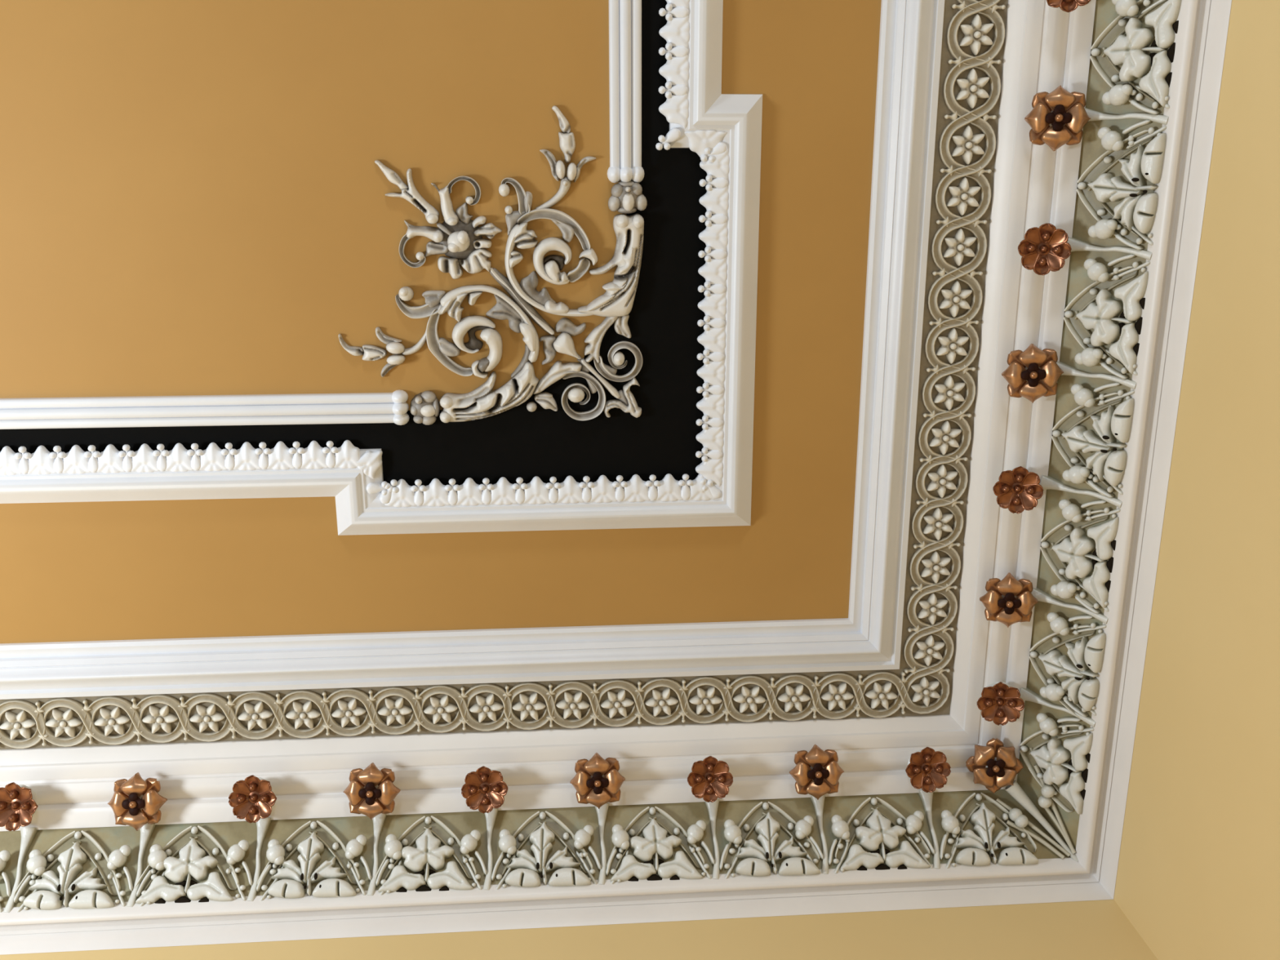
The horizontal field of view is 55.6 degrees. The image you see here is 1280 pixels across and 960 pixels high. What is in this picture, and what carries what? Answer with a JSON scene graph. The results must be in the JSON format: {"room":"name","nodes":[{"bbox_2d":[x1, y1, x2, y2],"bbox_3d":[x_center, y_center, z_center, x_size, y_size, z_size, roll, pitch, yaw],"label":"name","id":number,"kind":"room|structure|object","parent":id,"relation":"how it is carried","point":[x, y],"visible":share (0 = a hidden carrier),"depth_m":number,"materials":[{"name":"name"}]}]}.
{"room":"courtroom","nodes":[
{"label":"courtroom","id":0,"kind":"room"},
{"bbox_2d":[0,0,881,644],"bbox_3d":[-1.269,-1.451,1.548,4.200,0.001,4.525,-1,-73,-5],"label":"ceiling","id":1,"kind":"structure","parent":0,"point":[193,201],"depth_m":1.95,"materials":[{"name":"paint"}]},
{"bbox_2d":[0,390,409,429],"bbox_3d":[-1.072,-0.107,1.969,1.378,0.046,0.059,-1,-73,-5],"label":"molding","id":2,"kind":"structure","parent":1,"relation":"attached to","point":[22,413],"depth_m":1.99,"materials":[{"name":"white paint"}]},
{"bbox_2d":[0,0,706,485],"bbox_3d":[-1.608,-1.780,1.419,3.491,0.001,3.824,-1,-73,-5],"label":"band","id":3,"kind":"object","parent":1,"relation":"attached to","point":[515,442],"visible":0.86,"depth_m":2.04,"materials":[{"name":"black paint"}]},
{"bbox_2d":[0,0,762,535],"bbox_3d":[-1.578,-1.737,1.419,3.574,0.032,3.907,-1,-73,-5],"label":"trim","id":4,"kind":"structure","parent":1,"relation":"attached to","point":[724,131],"depth_m":2.01,"materials":[{"name":"white paint"}]},
{"bbox_2d":[0,0,945,699],"bbox_3d":[-1.432,-1.612,1.464,3.839,0.040,4.170,-1,-73,-5],"label":"trim","id":5,"kind":"structure","parent":1,"relation":"attached to","point":[911,33],"depth_m":2.11,"materials":[{"name":"white paint"}]},
{"bbox_2d":[337,105,647,425],"bbox_3d":[-0.240,-0.339,1.965,0.516,0.056,0.516,-1,-73,-5],"label":"scroll ornament","id":6,"kind":"object","parent":1,"relation":"attached to","point":[460,237],"visible":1,"depth_m":1.98,"materials":[{"name":"grey paint"}]},
{"bbox_2d":[607,0,644,182],"bbox_3d":[-0.023,-1.294,1.700,0.060,0.046,1.707,-1,-73,-5],"label":"molding","id":7,"kind":"structure","parent":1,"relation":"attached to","point":[624,15],"depth_m":1.90,"materials":[{"name":"white paint"}]},
{"bbox_2d":[0,899,1157,959],"bbox_3d":[-1.121,1.234,0.486,4.184,3.600,0.001,-1,-73,-5],"label":"wall","id":8,"kind":"structure","parent":0,"point":[1086,930],"depth_m":2.03,"materials":[{"name":"paint"}]},
{"bbox_2d":[0,782,38,831],"bbox_3d":[-1.065,0.547,2.080,0.078,0.076,0.075,-21,-73,2],"label":"flower","id":9,"kind":"object","parent":8,"relation":"attached to","point":[19,803],"visible":1,"depth_m":2.06,"materials":[{"name":"brown paint"}]},
{"bbox_2d":[106,772,167,831],"bbox_3d":[-0.866,0.552,2.096,0.093,0.072,0.092,-21,-73,1],"label":"flower","id":10,"kind":"object","parent":8,"relation":"attached to","point":[135,802],"visible":1,"depth_m":2.07,"materials":[{"name":"paint"}]},
{"bbox_2d":[228,774,276,822],"bbox_3d":[-0.669,0.543,2.112,0.078,0.076,0.075,-22,-73,2],"label":"flower","id":11,"kind":"object","parent":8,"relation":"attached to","point":[252,798],"visible":1,"depth_m":2.09,"materials":[{"name":"brown metal"}]},
{"bbox_2d":[342,762,400,819],"bbox_3d":[-0.469,0.542,2.128,0.093,0.072,0.092,-19,-73,1],"label":"flower","id":12,"kind":"object","parent":8,"relation":"attached to","point":[371,792],"visible":1,"depth_m":2.10,"materials":[{"name":"paint"}]},
{"bbox_2d":[461,765,507,813],"bbox_3d":[-0.274,0.535,2.144,0.078,0.076,0.075,-24,-73,3],"label":"flower","id":13,"kind":"object","parent":8,"relation":"attached to","point":[484,789],"visible":1,"depth_m":2.12,"materials":[{"name":"brown metal"}]},
{"bbox_2d":[0,0,1008,749],"bbox_3d":[-1.387,-1.557,1.481,3.959,0.010,4.286,-1,-73,-5],"label":"band","id":14,"kind":"object","parent":8,"relation":"attached to","point":[953,116],"visible":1,"depth_m":2.14,"materials":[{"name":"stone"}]},
{"bbox_2d":[0,710,35,739],"bbox_3d":[-1.079,0.424,2.108,0.061,0.023,0.053,-4,-73,-4],"label":"rosette","id":15,"kind":"object","parent":14,"relation":"attached to","point":[18,723],"visible":1,"depth_m":2.10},
{"bbox_2d":[45,707,82,737],"bbox_3d":[-1.003,0.422,2.114,0.061,0.023,0.053,0,-73,-5],"label":"rosette","id":16,"kind":"object","parent":14,"relation":"attached to","point":[65,722],"visible":1,"depth_m":2.11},
{"bbox_2d":[94,706,130,736],"bbox_3d":[-0.921,0.421,2.120,0.061,0.023,0.053,-5,-73,-3],"label":"rosette","id":17,"kind":"object","parent":14,"relation":"attached to","point":[113,720],"visible":1,"depth_m":2.11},
{"bbox_2d":[142,704,178,733],"bbox_3d":[-0.840,0.418,2.126,0.061,0.023,0.053,-1,-73,-5],"label":"rosette","id":18,"kind":"object","parent":14,"relation":"attached to","point":[162,717],"visible":1,"depth_m":2.12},
{"bbox_2d":[189,703,225,733],"bbox_3d":[-0.760,0.418,2.133,0.061,0.023,0.053,-2,-73,-4],"label":"rosette","id":19,"kind":"object","parent":14,"relation":"attached to","point":[209,717],"visible":1,"depth_m":2.13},
{"bbox_2d":[238,700,273,730],"bbox_3d":[-0.678,0.415,2.139,0.061,0.023,0.053,-5,-73,-3],"label":"rosette","id":20,"kind":"object","parent":14,"relation":"attached to","point":[255,714],"visible":1,"depth_m":2.13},
{"bbox_2d":[285,700,320,728],"bbox_3d":[-0.595,0.415,2.146,0.061,0.023,0.053,-1,-73,-5],"label":"rosette","id":21,"kind":"object","parent":14,"relation":"attached to","point":[304,713],"visible":1,"depth_m":2.14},
{"bbox_2d":[331,697,366,727],"bbox_3d":[-0.516,0.412,2.152,0.061,0.023,0.053,-5,-73,-3],"label":"rosette","id":22,"kind":"object","parent":14,"relation":"attached to","point":[348,712],"visible":1,"depth_m":2.15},
{"bbox_2d":[377,696,412,725],"bbox_3d":[-0.436,0.411,2.159,0.061,0.023,0.053,-2,-73,-4],"label":"rosette","id":23,"kind":"object","parent":14,"relation":"attached to","point":[393,710],"visible":1,"depth_m":2.15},
{"bbox_2d":[423,694,457,724],"bbox_3d":[-0.356,0.409,2.165,0.061,0.023,0.053,-5,-73,-3],"label":"rosette","id":24,"kind":"object","parent":14,"relation":"attached to","point":[442,708],"visible":1,"depth_m":2.16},
{"bbox_2d":[469,693,502,722],"bbox_3d":[-0.275,0.407,2.172,0.061,0.023,0.053,-5,-73,-3],"label":"rosette","id":25,"kind":"object","parent":14,"relation":"attached to","point":[486,706],"visible":1,"depth_m":2.17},
{"bbox_2d":[555,690,589,719],"bbox_3d":[-0.121,0.405,2.184,0.061,0.023,0.053,2,-73,-5],"label":"rosette","id":26,"kind":"object","parent":14,"relation":"attached to","point":[572,704],"visible":1,"depth_m":2.18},
{"bbox_2d":[916,592,947,624],"bbox_3d":[0.527,0.232,2.188,0.061,0.023,0.053,26,-77,-12],"label":"rosette","id":27,"kind":"object","parent":14,"relation":"attached to","point":[931,607],"visible":1,"depth_m":2.18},
{"bbox_2d":[920,551,951,583],"bbox_3d":[0.527,0.155,2.165,0.061,0.023,0.053,25,-77,-12],"label":"rosette","id":28,"kind":"object","parent":14,"relation":"attached to","point":[935,566],"visible":1,"depth_m":2.16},
{"bbox_2d":[922,506,953,540],"bbox_3d":[0.525,0.077,2.141,0.061,0.023,0.053,25,-77,-12],"label":"rosette","id":29,"kind":"object","parent":14,"relation":"attached to","point":[936,522],"visible":1,"depth_m":2.13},
{"bbox_2d":[925,463,957,497],"bbox_3d":[0.527,0.002,2.118,0.061,0.023,0.053,26,-77,-12],"label":"rosette","id":30,"kind":"object","parent":14,"relation":"attached to","point":[941,481],"visible":1,"depth_m":2.11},
{"bbox_2d":[928,420,961,454],"bbox_3d":[0.527,-0.073,2.096,0.061,0.023,0.053,31,-78,-13],"label":"rosette","id":31,"kind":"object","parent":14,"relation":"attached to","point":[944,436],"visible":1,"depth_m":2.09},
{"bbox_2d":[933,374,964,409],"bbox_3d":[0.528,-0.149,2.073,0.061,0.023,0.053,25,-77,-12],"label":"rosette","id":32,"kind":"object","parent":14,"relation":"attached to","point":[948,392],"visible":1,"depth_m":2.07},
{"bbox_2d":[935,327,968,364],"bbox_3d":[0.527,-0.227,2.049,0.061,0.023,0.053,29,-78,-13],"label":"rosette","id":33,"kind":"object","parent":14,"relation":"attached to","point":[952,344],"visible":1,"depth_m":2.04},
{"bbox_2d":[938,280,972,317],"bbox_3d":[0.527,-0.302,2.026,0.061,0.023,0.053,29,-78,-13],"label":"rosette","id":34,"kind":"object","parent":14,"relation":"attached to","point":[954,298],"visible":1,"depth_m":2.02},
{"bbox_2d":[942,228,976,266],"bbox_3d":[0.527,-0.384,2.002,0.061,0.023,0.053,27,-77,-12],"label":"rosette","id":35,"kind":"object","parent":14,"relation":"attached to","point":[959,246],"visible":1,"depth_m":2.00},
{"bbox_2d":[946,177,980,215],"bbox_3d":[0.527,-0.462,1.978,0.061,0.023,0.053,29,-78,-12],"label":"rosette","id":36,"kind":"object","parent":14,"relation":"attached to","point":[962,196],"visible":1,"depth_m":1.97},
{"bbox_2d":[951,125,984,164],"bbox_3d":[0.528,-0.539,1.955,0.061,0.023,0.053,24,-77,-11],"label":"rosette","id":37,"kind":"object","parent":14,"relation":"attached to","point":[967,145],"visible":1,"depth_m":1.95,"materials":[{"name":"paint"}]},
{"bbox_2d":[955,68,989,108],"bbox_3d":[0.529,-0.622,1.930,0.061,0.023,0.053,24,-77,-11],"label":"rosette","id":38,"kind":"object","parent":14,"relation":"attached to","point":[971,87],"visible":1,"depth_m":1.92,"materials":[{"name":"paint"}]},
{"bbox_2d":[959,13,993,55],"bbox_3d":[0.528,-0.699,1.907,0.061,0.023,0.053,25,-77,-12],"label":"rosette","id":39,"kind":"object","parent":14,"relation":"attached to","point":[975,33],"visible":1,"depth_m":1.90,"materials":[{"name":"paint"}]},
{"bbox_2d":[0,0,1096,831],"bbox_3d":[-1.315,-1.494,1.479,4.068,0.070,4.404,-1,-73,-5],"label":"trim","id":40,"kind":"structure","parent":8,"relation":"attached to","point":[1046,47],"depth_m":2.14,"materials":[{"name":"white paint"}]},
{"bbox_2d":[979,572,1038,627],"bbox_3d":[0.642,0.207,2.123,0.093,0.073,0.093,14,-75,-9],"label":"flower","id":41,"kind":"object","parent":40,"relation":"attached to","point":[1009,601],"visible":1,"depth_m":2.10,"materials":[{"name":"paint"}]},
{"bbox_2d":[0,0,1169,907],"bbox_3d":[-1.273,-1.435,1.419,4.139,0.117,4.482,-1,-73,-5],"label":"frieze","id":42,"kind":"object","parent":8,"relation":"attached to","point":[228,834],"visible":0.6,"depth_m":2.12,"materials":[{"name":"ceramic"}]},
{"bbox_2d":[0,827,47,912],"bbox_3d":[-1.054,0.664,2.064,0.095,0.113,0.097,-35,-74,6],"label":"stalk","id":43,"kind":"object","parent":42,"relation":"attached to","point":[36,864],"visible":0.99,"depth_m":2.05,"materials":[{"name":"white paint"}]},
{"bbox_2d":[13,830,121,897],"bbox_3d":[-0.969,0.655,2.075,0.174,0.091,0.079,-1,-73,-5],"label":"pointed arch","id":44,"kind":"object","parent":42,"relation":"attached to","point":[89,845],"visible":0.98,"depth_m":2.08,"materials":[{"name":"paint"}]},
{"bbox_2d":[22,841,115,910],"bbox_3d":[-0.959,0.671,2.060,0.148,0.097,0.084,-1,-73,-5],"label":"leaf","id":45,"kind":"object","parent":42,"relation":"attached to","point":[88,888],"visible":1,"depth_m":2.04,"materials":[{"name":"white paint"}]},
{"bbox_2d":[106,822,167,906],"bbox_3d":[-0.855,0.660,2.080,0.095,0.113,0.097,-35,-74,6],"label":"stalk","id":46,"kind":"object","parent":42,"relation":"attached to","point":[117,858],"visible":0.98,"depth_m":2.06,"materials":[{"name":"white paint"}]},
{"bbox_2d":[135,838,233,903],"bbox_3d":[-0.771,0.668,2.077,0.162,0.091,0.080,-1,-73,-5],"label":"ivy leaf","id":47,"kind":"object","parent":42,"relation":"attached to","point":[193,861],"visible":1,"depth_m":2.06,"materials":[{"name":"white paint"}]},
{"bbox_2d":[134,825,239,890],"bbox_3d":[-0.773,0.651,2.091,0.174,0.091,0.079,-1,-73,-5],"label":"pointed arch","id":48,"kind":"object","parent":42,"relation":"attached to","point":[205,839],"visible":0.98,"depth_m":2.10,"materials":[{"name":"paint"}]},
{"bbox_2d":[226,817,284,901],"bbox_3d":[-0.658,0.656,2.095,0.095,0.113,0.097,-35,-74,6],"label":"stalk","id":49,"kind":"object","parent":42,"relation":"attached to","point":[275,853],"visible":0.99,"depth_m":2.08,"materials":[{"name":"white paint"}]},
{"bbox_2d":[257,820,360,888],"bbox_3d":[-0.570,0.647,2.107,0.174,0.091,0.079,-1,-73,-5],"label":"pointed arch","id":50,"kind":"object","parent":42,"relation":"attached to","point":[325,834],"visible":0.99,"depth_m":2.11,"materials":[{"name":"paint"}]},
{"bbox_2d":[267,831,356,898],"bbox_3d":[-0.560,0.663,2.092,0.148,0.097,0.084,-1,-73,-5],"label":"leaf","id":51,"kind":"object","parent":42,"relation":"attached to","point":[291,877],"visible":1,"depth_m":2.07,"materials":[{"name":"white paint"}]},
{"bbox_2d":[345,813,402,895],"bbox_3d":[-0.458,0.652,2.111,0.095,0.113,0.097,-35,-74,6],"label":"stalk","id":52,"kind":"object","parent":42,"relation":"attached to","point":[354,847],"visible":0.99,"depth_m":2.10,"materials":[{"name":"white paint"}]},
{"bbox_2d":[377,827,473,892],"bbox_3d":[-0.370,0.660,2.110,0.162,0.091,0.080,-1,-73,-5],"label":"ivy leaf","id":53,"kind":"object","parent":42,"relation":"attached to","point":[428,852],"visible":1,"depth_m":2.09,"materials":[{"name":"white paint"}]},
{"bbox_2d":[375,815,476,883],"bbox_3d":[-0.372,0.643,2.123,0.174,0.091,0.079,-1,-73,-5],"label":"pointed arch","id":54,"kind":"object","parent":42,"relation":"attached to","point":[439,829],"visible":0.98,"depth_m":2.13,"materials":[{"name":"paint"}]},
{"bbox_2d":[459,808,516,889],"bbox_3d":[-0.262,0.648,2.127,0.095,0.113,0.097,-35,-74,6],"label":"stalk","id":55,"kind":"object","parent":42,"relation":"attached to","point":[507,842],"visible":1,"depth_m":2.11,"materials":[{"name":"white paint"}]},
{"bbox_2d":[495,810,593,877],"bbox_3d":[-0.171,0.639,2.139,0.174,0.091,0.079,-1,-73,-5],"label":"pointed arch","id":56,"kind":"object","parent":42,"relation":"attached to","point":[561,831],"visible":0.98,"depth_m":2.15,"materials":[{"name":"paint"}]},
{"bbox_2d":[504,822,591,887],"bbox_3d":[-0.162,0.654,2.124,0.148,0.097,0.084,-1,-73,-5],"label":"leaf","id":57,"kind":"object","parent":42,"relation":"attached to","point":[528,867],"visible":1,"depth_m":2.10,"materials":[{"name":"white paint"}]},
{"bbox_2d":[573,803,629,884],"bbox_3d":[-0.065,0.644,2.143,0.095,0.113,0.097,-35,-74,6],"label":"stalk","id":58,"kind":"object","parent":42,"relation":"attached to","point":[582,837],"visible":0.99,"depth_m":2.13,"materials":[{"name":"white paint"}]},
{"bbox_2d":[606,806,705,872],"bbox_3d":[0.025,0.635,2.155,0.174,0.091,0.079,-1,-73,-5],"label":"pointed arch","id":59,"kind":"object","parent":42,"relation":"attached to","point":[643,818],"visible":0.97,"depth_m":2.16,"materials":[{"name":"paint"}]},
{"bbox_2d":[610,818,702,881],"bbox_3d":[0.027,0.652,2.141,0.162,0.091,0.080,-1,-73,-5],"label":"ivy leaf","id":60,"kind":"object","parent":42,"relation":"attached to","point":[655,842],"visible":1,"depth_m":2.12,"materials":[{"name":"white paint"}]},
{"bbox_2d":[686,799,742,879],"bbox_3d":[0.135,0.639,2.159,0.095,0.113,0.097,-35,-74,6],"label":"stalk","id":61,"kind":"object","parent":42,"relation":"attached to","point":[695,833],"visible":1,"depth_m":2.14,"materials":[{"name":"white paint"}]},
{"bbox_2d":[723,801,820,866],"bbox_3d":[0.229,0.630,2.171,0.174,0.091,0.079,-1,-73,-5],"label":"pointed arch","id":62,"kind":"object","parent":42,"relation":"attached to","point":[758,812],"visible":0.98,"depth_m":2.18,"materials":[{"name":"paint"}]},
{"bbox_2d":[734,812,819,876],"bbox_3d":[0.239,0.646,2.156,0.148,0.097,0.084,-1,-73,-5],"label":"leaf","id":63,"kind":"object","parent":42,"relation":"attached to","point":[756,857],"visible":1,"depth_m":2.14,"materials":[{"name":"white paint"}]},
{"bbox_2d":[795,795,849,874],"bbox_3d":[0.328,0.635,2.174,0.095,0.113,0.097,-35,-74,6],"label":"stalk","id":64,"kind":"object","parent":42,"relation":"attached to","point":[840,828],"visible":0.99,"depth_m":2.16,"materials":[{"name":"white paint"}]},
{"bbox_2d":[834,796,930,860],"bbox_3d":[0.428,0.626,2.187,0.174,0.091,0.079,-1,-73,-5],"label":"pointed arch","id":65,"kind":"object","parent":42,"relation":"attached to","point":[867,807],"visible":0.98,"depth_m":2.19,"materials":[{"name":"paint"}]},
{"bbox_2d":[840,808,929,871],"bbox_3d":[0.430,0.643,2.174,0.162,0.091,0.080,-1,-73,-5],"label":"ivy leaf","id":66,"kind":"object","parent":42,"relation":"attached to","point":[878,831],"visible":1,"depth_m":2.15,"materials":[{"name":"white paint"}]},
{"bbox_2d":[905,790,959,868],"bbox_3d":[0.529,0.631,2.190,0.095,0.113,0.097,-35,-74,6],"label":"stalk","id":67,"kind":"object","parent":42,"relation":"attached to","point":[949,823],"visible":1,"depth_m":2.17,"materials":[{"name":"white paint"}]},
{"bbox_2d":[943,792,1036,856],"bbox_3d":[0.623,0.622,2.203,0.174,0.091,0.079,-1,-73,-5],"label":"pointed arch","id":68,"kind":"object","parent":42,"relation":"attached to","point":[974,801],"visible":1,"depth_m":2.21,"materials":[{"name":"paint"}]},
{"bbox_2d":[954,802,1038,866],"bbox_3d":[0.633,0.638,2.188,0.148,0.097,0.084,-1,-73,-5],"label":"leaf","id":69,"kind":"object","parent":42,"relation":"attached to","point":[978,842],"visible":1,"depth_m":2.17,"materials":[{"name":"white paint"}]},
{"bbox_2d":[995,764,1078,862],"bbox_3d":[0.712,0.612,2.193,0.100,0.098,0.170,-20,-73,1],"label":"stalk","id":70,"kind":"object","parent":42,"relation":"attached to","point":[1045,801],"visible":1,"depth_m":2.19,"materials":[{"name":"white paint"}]},
{"bbox_2d":[1019,723,1082,812],"bbox_3d":[0.733,0.498,2.176,0.076,0.093,0.174,-1,-73,-5],"label":"pointed arch","id":71,"kind":"object","parent":42,"relation":"attached to","point":[1037,740],"visible":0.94,"depth_m":2.18,"materials":[{"name":"paint"}]},
{"bbox_2d":[1020,683,1096,736],"bbox_3d":[0.738,0.400,2.140,0.096,0.116,0.093,-36,-74,6],"label":"stalk","id":72,"kind":"object","parent":42,"relation":"attached to","point":[1053,691],"visible":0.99,"depth_m":2.13,"materials":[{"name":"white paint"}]},
{"bbox_2d":[1030,732,1093,814],"bbox_3d":[0.746,0.503,2.160,0.077,0.093,0.162,-1,-73,-5],"label":"ivy leaf","id":73,"kind":"object","parent":42,"relation":"attached to","point":[1052,757],"visible":1,"depth_m":2.14,"materials":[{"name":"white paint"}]},
{"bbox_2d":[1028,623,1095,717],"bbox_3d":[0.733,0.319,2.122,0.076,0.093,0.174,-1,-73,-5],"label":"pointed arch","id":74,"kind":"object","parent":42,"relation":"attached to","point":[1054,640],"visible":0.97,"depth_m":2.13,"materials":[{"name":"paint"}]},
{"bbox_2d":[1031,580,1108,635],"bbox_3d":[0.737,0.215,2.084,0.096,0.116,0.093,-36,-74,6],"label":"stalk","id":75,"kind":"object","parent":42,"relation":"attached to","point":[1065,589],"visible":0.99,"depth_m":2.07,"materials":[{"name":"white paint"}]},
{"bbox_2d":[1038,632,1106,711],"bbox_3d":[0.744,0.317,2.102,0.082,0.099,0.148,-1,-73,-5],"label":"leaf","id":76,"kind":"object","parent":42,"relation":"attached to","point":[1084,654],"visible":1,"depth_m":2.08,"materials":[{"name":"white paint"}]},
{"bbox_2d":[1040,508,1109,607],"bbox_3d":[0.733,0.121,2.062,0.076,0.093,0.174,-1,-73,-5],"label":"pointed arch","id":77,"kind":"object","parent":42,"relation":"attached to","point":[1056,535],"visible":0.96,"depth_m":2.07,"materials":[{"name":"paint"}]},
{"bbox_2d":[1040,465,1123,522],"bbox_3d":[0.737,0.018,2.025,0.096,0.116,0.093,-36,-74,6],"label":"stalk","id":78,"kind":"object","parent":42,"relation":"attached to","point":[1077,474],"visible":1,"depth_m":2.01,"materials":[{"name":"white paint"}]},
{"bbox_2d":[1052,516,1119,608],"bbox_3d":[0.746,0.126,2.046,0.077,0.093,0.162,-1,-73,-5],"label":"ivy leaf","id":79,"kind":"object","parent":42,"relation":"attached to","point":[1075,549],"visible":1,"depth_m":2.03,"materials":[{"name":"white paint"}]},
{"bbox_2d":[1051,391,1123,495],"bbox_3d":[0.733,-0.068,2.005,0.076,0.093,0.174,-1,-73,-5],"label":"pointed arch","id":80,"kind":"object","parent":42,"relation":"attached to","point":[1079,414],"visible":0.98,"depth_m":2.01,"materials":[{"name":"paint"}]},
{"bbox_2d":[1056,346,1137,407],"bbox_3d":[0.737,-0.171,1.967,0.096,0.116,0.093,-36,-74,6],"label":"stalk","id":81,"kind":"object","parent":42,"relation":"attached to","point":[1089,357],"visible":0.98,"depth_m":1.95,"materials":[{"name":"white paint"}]},
{"bbox_2d":[1061,397,1133,486],"bbox_3d":[0.744,-0.071,1.984,0.082,0.099,0.148,-1,-73,-5],"label":"leaf","id":82,"kind":"object","parent":42,"relation":"attached to","point":[1109,461],"visible":1,"depth_m":1.96,"materials":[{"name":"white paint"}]},
{"bbox_2d":[1063,265,1137,372],"bbox_3d":[0.733,-0.261,1.947,0.076,0.093,0.174,-1,-73,-5],"label":"pointed arch","id":83,"kind":"object","parent":42,"relation":"attached to","point":[1087,295],"visible":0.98,"depth_m":1.95,"materials":[{"name":"paint"}]},
{"bbox_2d":[1066,218,1153,282],"bbox_3d":[0.737,-0.364,1.909,0.096,0.116,0.093,-36,-74,6],"label":"stalk","id":84,"kind":"object","parent":42,"relation":"attached to","point":[1104,228],"visible":0.99,"depth_m":1.89,"materials":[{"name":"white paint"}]},
{"bbox_2d":[1075,271,1148,373],"bbox_3d":[0.746,-0.256,1.930,0.077,0.093,0.162,-1,-73,-5],"label":"ivy leaf","id":85,"kind":"object","parent":42,"relation":"attached to","point":[1100,316],"visible":1,"depth_m":1.91,"materials":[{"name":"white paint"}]},
{"bbox_2d":[1075,129,1153,244],"bbox_3d":[0.733,-0.455,1.888,0.076,0.093,0.174,-1,-73,-5],"label":"pointed arch","id":86,"kind":"object","parent":42,"relation":"attached to","point":[1100,211],"visible":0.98,"depth_m":1.90,"materials":[{"name":"paint"}]},
{"bbox_2d":[1089,0,1159,109],"bbox_3d":[0.733,-0.646,1.830,0.076,0.093,0.174,-1,-73,-5],"label":"pointed arch","id":87,"kind":"object","parent":42,"relation":"attached to","point":[1109,72],"visible":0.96,"depth_m":1.84,"materials":[{"name":"paint"}]},
{"bbox_2d":[1087,133,1165,234],"bbox_3d":[0.744,-0.458,1.867,0.082,0.099,0.148,-1,-73,-5],"label":"leaf","id":88,"kind":"object","parent":42,"relation":"attached to","point":[1138,209],"visible":1,"depth_m":1.85,"materials":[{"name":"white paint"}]},
{"bbox_2d":[1084,84,1169,151],"bbox_3d":[0.737,-0.556,1.851,0.096,0.116,0.093,-36,-74,6],"label":"stalk","id":89,"kind":"object","parent":42,"relation":"attached to","point":[1118,95],"visible":0.97,"depth_m":1.83,"materials":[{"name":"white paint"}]},
{"bbox_2d":[1103,0,1181,107],"bbox_3d":[0.746,-0.642,1.813,0.077,0.093,0.162,-1,-73,-5],"label":"ivy leaf","id":90,"kind":"object","parent":42,"relation":"attached to","point":[1129,51],"visible":1,"depth_m":1.79,"materials":[{"name":"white paint"}]},
{"bbox_2d":[569,752,625,808],"bbox_3d":[-0.075,0.531,2.158,0.093,0.072,0.092,-21,-73,2],"label":"flower","id":91,"kind":"object","parent":8,"relation":"attached to","point":[597,781],"visible":1,"depth_m":2.14,"materials":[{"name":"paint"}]},
{"bbox_2d":[0,0,1231,955],"bbox_3d":[-1.243,-1.393,1.361,4.188,0.085,4.529,-1,-73,-5],"label":"trim","id":92,"kind":"structure","parent":8,"relation":"attached to","point":[1200,39],"depth_m":2.05,"materials":[{"name":"white paint"}]},
{"bbox_2d":[687,755,733,802],"bbox_3d":[0.123,0.524,2.175,0.078,0.075,0.075,-21,-73,2],"label":"flower","id":93,"kind":"object","parent":8,"relation":"attached to","point":[709,779],"visible":1,"depth_m":2.16,"materials":[{"name":"brown metal"}]},
{"bbox_2d":[789,744,844,799],"bbox_3d":[0.317,0.524,2.190,0.093,0.072,0.092,-21,-73,1],"label":"flower","id":94,"kind":"object","parent":8,"relation":"attached to","point":[817,772],"visible":1,"depth_m":2.17,"materials":[{"name":"paint"}]},
{"bbox_2d":[905,746,951,792],"bbox_3d":[0.517,0.515,2.206,0.078,0.076,0.075,-23,-73,2],"label":"flower","id":95,"kind":"object","parent":8,"relation":"attached to","point":[927,770],"visible":1,"depth_m":2.19,"materials":[{"name":"brown metal"}]},
{"bbox_2d":[965,737,1023,793],"bbox_3d":[0.644,0.517,2.217,0.092,0.072,0.093,23,-77,-11],"label":"flower","id":96,"kind":"object","parent":8,"relation":"attached to","point":[993,766],"visible":1,"depth_m":2.19,"materials":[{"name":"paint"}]},
{"bbox_2d":[977,681,1024,725],"bbox_3d":[0.639,0.391,2.181,0.076,0.077,0.078,17,-75,-10],"label":"flower","id":97,"kind":"object","parent":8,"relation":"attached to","point":[1000,703],"visible":1,"depth_m":2.16,"materials":[{"name":"brown metal"}]},
{"bbox_2d":[992,466,1043,514],"bbox_3d":[0.634,0.010,2.065,0.076,0.077,0.077,23,-76,-11],"label":"flower","id":98,"kind":"object","parent":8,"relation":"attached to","point":[1018,489],"visible":1,"depth_m":2.04,"materials":[{"name":"brown metal"}]},
{"bbox_2d":[1001,343,1063,403],"bbox_3d":[0.646,-0.178,2.007,0.093,0.073,0.093,12,-75,-8],"label":"flower","id":99,"kind":"object","parent":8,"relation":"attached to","point":[1033,373],"visible":1,"depth_m":1.99,"materials":[{"name":"paint"}]},
{"bbox_2d":[1017,222,1071,275],"bbox_3d":[0.640,-0.373,1.950,0.076,0.077,0.077,24,-77,-11],"label":"flower","id":100,"kind":"object","parent":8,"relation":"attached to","point":[1044,249],"visible":1,"depth_m":1.93,"materials":[{"name":"brown metal"}]},
{"bbox_2d":[1024,84,1090,151],"bbox_3d":[0.647,-0.563,1.891,0.092,0.073,0.093,18,-76,-10],"label":"flower","id":101,"kind":"object","parent":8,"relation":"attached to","point":[1057,118],"visible":1,"depth_m":1.87,"materials":[{"name":"paint"}]},
{"bbox_2d":[1113,0,1279,959],"bbox_3d":[0.964,-0.975,-0.002,0.001,3.600,4.525,-1,-73,-5],"label":"wall","id":102,"kind":"structure","parent":0,"point":[1197,877],"depth_m":1.76,"materials":[{"name":"paint"}]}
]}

